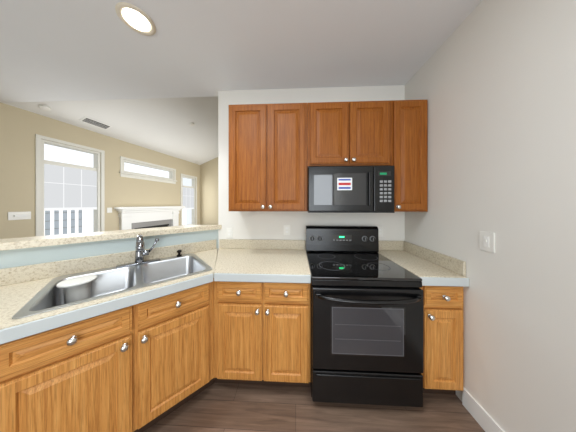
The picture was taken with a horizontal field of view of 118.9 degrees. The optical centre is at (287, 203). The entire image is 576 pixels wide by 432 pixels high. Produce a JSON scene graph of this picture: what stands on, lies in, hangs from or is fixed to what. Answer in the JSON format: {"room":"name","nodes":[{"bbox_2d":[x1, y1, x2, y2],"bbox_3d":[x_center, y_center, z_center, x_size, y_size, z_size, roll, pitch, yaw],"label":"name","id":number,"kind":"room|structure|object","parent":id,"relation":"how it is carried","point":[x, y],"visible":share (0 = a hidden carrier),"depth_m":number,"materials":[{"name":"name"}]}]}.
{"room":"kitchen","nodes":[
{"label":"kitchen","id":0,"kind":"room"},
{"bbox_2d":[0,102,199,238],"bbox_3d":[-3.936,0.060,1.452,0.150,2.740,9.060,0,0,12],"label":"wall","id":1,"kind":"structure","parent":0,"point":[20,128],"depth_m":2.76,"materials":[{"name":"beige paint"}]},
{"bbox_2d":[8,211,30,219],"bbox_3d":[-3.660,0.160,2.324,0.028,0.110,0.180,0,0,12],"label":"outlet plate","id":2,"kind":"object","parent":1,"relation":"attached to","point":[18,215],"visible":1,"depth_m":2.32,"materials":[{"name":"white plastic"}]},
{"bbox_2d":[35,134,104,235],"bbox_3d":[-3.603,-0.114,2.845,0.170,1.788,0.825,0,0,12],"label":"window","id":3,"kind":"structure","parent":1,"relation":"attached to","point":[61,186],"depth_m":2.78,"materials":[{"name":"paint"}]},
{"bbox_2d":[119,156,176,183],"bbox_3d":[-3.333,-0.769,4.130,0.170,0.418,1.366,0,0,12],"label":"window","id":4,"kind":"structure","parent":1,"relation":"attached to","point":[171,179],"depth_m":3.98,"materials":[{"name":"paint"}]},
{"bbox_2d":[114,206,184,229],"bbox_3d":[-3.076,0.745,4.087,0.448,1.370,1.600,0,0,12],"label":"fireplace mantel","id":5,"kind":"object","parent":1,"relation":"attached to","point":[146,217],"visible":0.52,"depth_m":3.96,"materials":[{"name":"paint"}]},
{"bbox_2d":[181,174,196,225],"bbox_3d":[-3.095,-0.054,5.266,0.170,1.668,0.686,0,0,12],"label":"window","id":6,"kind":"structure","parent":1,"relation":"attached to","point":[187,197],"depth_m":5.32,"materials":[{"name":"glass"}]},
{"bbox_2d":[0,229,217,268],"bbox_3d":[-1.578,0.860,1.345,2.120,1.140,0.120,0,0,-42],"label":"wall","id":7,"kind":"structure","parent":0,"point":[24,256],"depth_m":1.31,"materials":[{"name":"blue paint"}]},
{"bbox_2d":[0,225,221,250],"bbox_3d":[-1.629,0.264,1.333,2.128,0.048,0.230,0,0,-42],"label":"bar ledge","id":8,"kind":"object","parent":7,"relation":"on","point":[27,242],"visible":1,"depth_m":1.32,"materials":[{"name":"stone"}]},
{"bbox_2d":[4,96,217,164],"bbox_3d":[-0.432,-2.436,2.812,6.450,2.358,4.960,0,0,12],"label":"ceiling","id":9,"kind":"structure","parent":0,"point":[161,125],"depth_m":3.28,"materials":[{"name":"white paint"}]},
{"bbox_2d":[39,105,50,110],"bbox_3d":[-3.448,-1.365,2.412,0.100,0.057,0.100,0,0,3],"label":"smoke detector","id":10,"kind":"object","parent":9,"relation":"attached to","point":[45,107],"visible":1,"depth_m":2.40,"materials":[{"name":"white plastic"}]},
{"bbox_2d":[79,116,111,129],"bbox_3d":[-3.302,-1.389,2.933,0.143,0.056,0.360,0,0,12],"label":"ceiling vent","id":11,"kind":"object","parent":9,"relation":"in","point":[88,120],"visible":1,"depth_m":2.91,"materials":[{"name":"white metal"}]},
{"bbox_2d":[200,157,217,224],"bbox_3d":[0.086,-1.070,5.161,6.200,5.000,0.150,0,0,12],"label":"wall","id":12,"kind":"structure","parent":0,"point":[208,192],"depth_m":5.65,"materials":[{"name":"beige paint"}]},
{"bbox_2d":[0,0,481,102],"bbox_3d":[-1.804,-1.360,-0.263,6.220,0.100,4.750,0,0,3],"label":"ceiling","id":13,"kind":"structure","parent":0,"point":[64,50],"depth_m":1.41,"materials":[{"name":"white paint"}]},
{"bbox_2d":[115,2,155,35],"bbox_3d":[-1.076,-1.304,1.210,0.216,0.010,0.216,0,0,3],"label":"recessed light","id":14,"kind":"object","parent":13,"relation":"in","point":[135,19],"visible":1,"depth_m":1.20,"materials":[{"name":"beige"}]},
{"bbox_2d":[218,85,404,252],"bbox_3d":[0.991,0.060,1.937,3.595,2.740,0.100,0,0,3],"label":"wall","id":15,"kind":"structure","parent":0,"point":[265,225],"depth_m":1.93,"materials":[{"name":"paint"}]},
{"bbox_2d":[227,228,232,237],"bbox_3d":[-0.672,0.330,1.958,0.072,0.115,0.008,0,0,3],"label":"electrical outlet","id":16,"kind":"object","parent":15,"relation":"attached to","point":[229,232],"visible":1,"depth_m":1.95,"materials":[{"name":"white plastic"}]},
{"bbox_2d":[229,103,312,210],"bbox_3d":[-0.169,-0.440,1.762,0.789,1.020,0.349,0,0,3],"label":"upper cabinet","id":17,"kind":"object","parent":15,"relation":"attached to","point":[276,151],"depth_m":1.59,"materials":[{"name":"brown wood"}]},
{"bbox_2d":[284,225,289,234],"bbox_3d":[-0.013,0.295,1.928,0.072,0.115,0.008,0,0,3],"label":"electrical outlet","id":18,"kind":"object","parent":15,"relation":"attached to","point":[286,229],"visible":1,"depth_m":1.93,"materials":[{"name":"white plastic"}]},
{"bbox_2d":[313,100,396,211],"bbox_3d":[0.569,-0.440,1.729,0.832,1.020,0.349,0,0,3],"label":"upper cabinet","id":19,"kind":"object","parent":15,"relation":"attached to","point":[354,133],"depth_m":1.56,"materials":[{"name":"brown wood"}]},
{"bbox_2d":[307,166,394,212],"bbox_3d":[0.567,-0.132,1.694,0.754,0.420,0.416,0,0,3],"label":"microwave","id":20,"kind":"object","parent":19,"relation":"attached to","point":[350,189],"visible":0.96,"depth_m":1.50,"materials":[{"name":"black"}]},
{"bbox_2d":[377,226,382,236],"bbox_3d":[1.016,0.305,1.881,0.072,0.115,0.008,0,0,3],"label":"electrical outlet","id":21,"kind":"object","parent":15,"relation":"attached to","point":[380,231],"visible":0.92,"depth_m":1.88,"materials":[{"name":"white plastic"}]},
{"bbox_2d":[397,99,427,211],"bbox_3d":[1.094,-0.440,1.705,0.363,1.020,0.349,0,0,3],"label":"upper cabinet","id":22,"kind":"object","parent":15,"relation":"attached to","point":[412,115],"depth_m":1.53,"materials":[{"name":"brown wood"}]},
{"bbox_2d":[144,378,484,431],"bbox_3d":[-1.029,1.480,1.598,7.800,0.100,9.700,0,0,3],"label":"floor","id":23,"kind":"structure","parent":0,"point":[221,407],"depth_m":1.16,"materials":[{"name":"wood"}]},
{"bbox_2d":[0,278,213,431],"bbox_3d":[-1.258,0.990,1.068,1.379,0.876,0.716,0,0,-42],"label":"base cabinet","id":24,"kind":"object","parent":23,"relation":"on","point":[142,366],"visible":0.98,"depth_m":0.92,"materials":[{"name":"brown wood"}]},
{"bbox_2d":[0,255,215,344],"bbox_3d":[-1.342,0.488,0.763,1.552,0.167,1.050,0,0,3],"label":"countertop","id":25,"kind":"structure","parent":24,"relation":"on","point":[18,285],"depth_m":1.01,"materials":[{"name":"grey stone"}]},
{"bbox_2d":[12,253,211,318],"bbox_3d":[-1.095,0.600,1.246,0.860,0.190,0.598,0,0,-42],"label":"double-bowl sink","id":26,"kind":"object","parent":25,"relation":"in","point":[109,281],"visible":0.5,"depth_m":1.27,"materials":[{"name":"grey metal"}]},
{"bbox_2d":[56,275,97,303],"bbox_3d":[-1.395,0.592,1.130,0.172,0.176,0.172,0,0,-42],"label":"container","id":27,"kind":"object","parent":26,"relation":"in","point":[78,288],"visible":0.9,"depth_m":1.10,"materials":[{"name":"white plastic"}]},
{"bbox_2d":[116,234,159,267],"bbox_3d":[-1.193,0.373,1.368,0.280,0.261,0.270,0,0,-42],"label":"faucet","id":28,"kind":"object","parent":26,"relation":"on","point":[140,253],"visible":1,"depth_m":1.42,"materials":[{"name":"grey metal"}]},
{"bbox_2d":[214,281,309,386],"bbox_3d":[-0.196,0.990,1.580,0.754,0.876,0.716,0,0,3],"label":"base cabinet","id":29,"kind":"object","parent":23,"relation":"on","point":[261,333],"visible":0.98,"depth_m":1.26,"materials":[{"name":"brown wood"}]},
{"bbox_2d":[106,239,310,282],"bbox_3d":[-0.949,0.488,1.622,2.261,0.167,0.700,0,0,3],"label":"countertop","id":30,"kind":"structure","parent":29,"relation":"on","point":[255,260],"depth_m":1.59,"materials":[{"name":"grey stone"}]},
{"bbox_2d":[306,226,423,406],"bbox_3d":[0.558,0.835,1.484,0.756,1.189,0.784,0,0,3],"label":"electric range","id":31,"kind":"object","parent":23,"relation":"on","point":[367,325],"visible":0.98,"depth_m":1.17,"materials":[{"name":"black enameled metal"},{"name":"black glass"}]},
{"bbox_2d":[420,286,462,393],"bbox_3d":[1.105,0.990,1.521,0.325,0.876,0.716,0,0,3],"label":"base cabinet","id":32,"kind":"object","parent":23,"relation":"on","point":[442,373],"visible":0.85,"depth_m":1.20,"materials":[{"name":"brown wood"}]},
{"bbox_2d":[378,241,468,286],"bbox_3d":[1.105,0.488,1.529,0.325,0.167,0.699,0,0,3],"label":"countertop","id":33,"kind":"structure","parent":32,"relation":"on","point":[434,268],"depth_m":1.38,"materials":[{"name":"grey stone"}]},
{"bbox_2d":[405,0,575,431],"bbox_3d":[1.234,0.060,-0.452,0.133,2.740,4.650,0,0,3],"label":"wall","id":34,"kind":"structure","parent":0,"point":[493,82],"depth_m":0.95,"materials":[{"name":"paint"}]},
{"bbox_2d":[480,231,494,252],"bbox_3d":[1.242,0.235,1.065,0.013,0.122,0.082,0,0,3],"label":"light switch","id":35,"kind":"object","parent":34,"relation":"attached to","point":[487,241],"visible":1,"depth_m":1.06,"materials":[{"name":"white plastic"}]},
{"label":"outside","id":36,"kind":"structure","parent":0,"visible":0},
{"bbox_2d":[44,144,168,232],"bbox_3d":[-7.219,-1.070,4.971,0.020,7.000,10.000,0,0,12],"label":"sky","id":37,"kind":"structure","parent":36,"point":[60,154],"depth_m":5.82,"materials":[{"name":"white"}]},
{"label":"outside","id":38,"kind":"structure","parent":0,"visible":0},
{"bbox_2d":[45,210,81,235],"bbox_3d":[-6.212,0.555,3.074,0.130,2.750,3.700,0,0,12],"label":"facade","id":39,"kind":"object","parent":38,"point":[47,222],"visible":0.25,"depth_m":4.46,"materials":[{"name":"grey"}]},
{"bbox_2d":[44,209,185,235],"bbox_3d":[-4.139,0.600,4.018,1.200,1.060,5.800,0,0,12],"label":"deck railing","id":40,"kind":"object","parent":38,"point":[69,221],"visible":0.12,"depth_m":3.62,"materials":[{"name":"white paint"}]}
]}

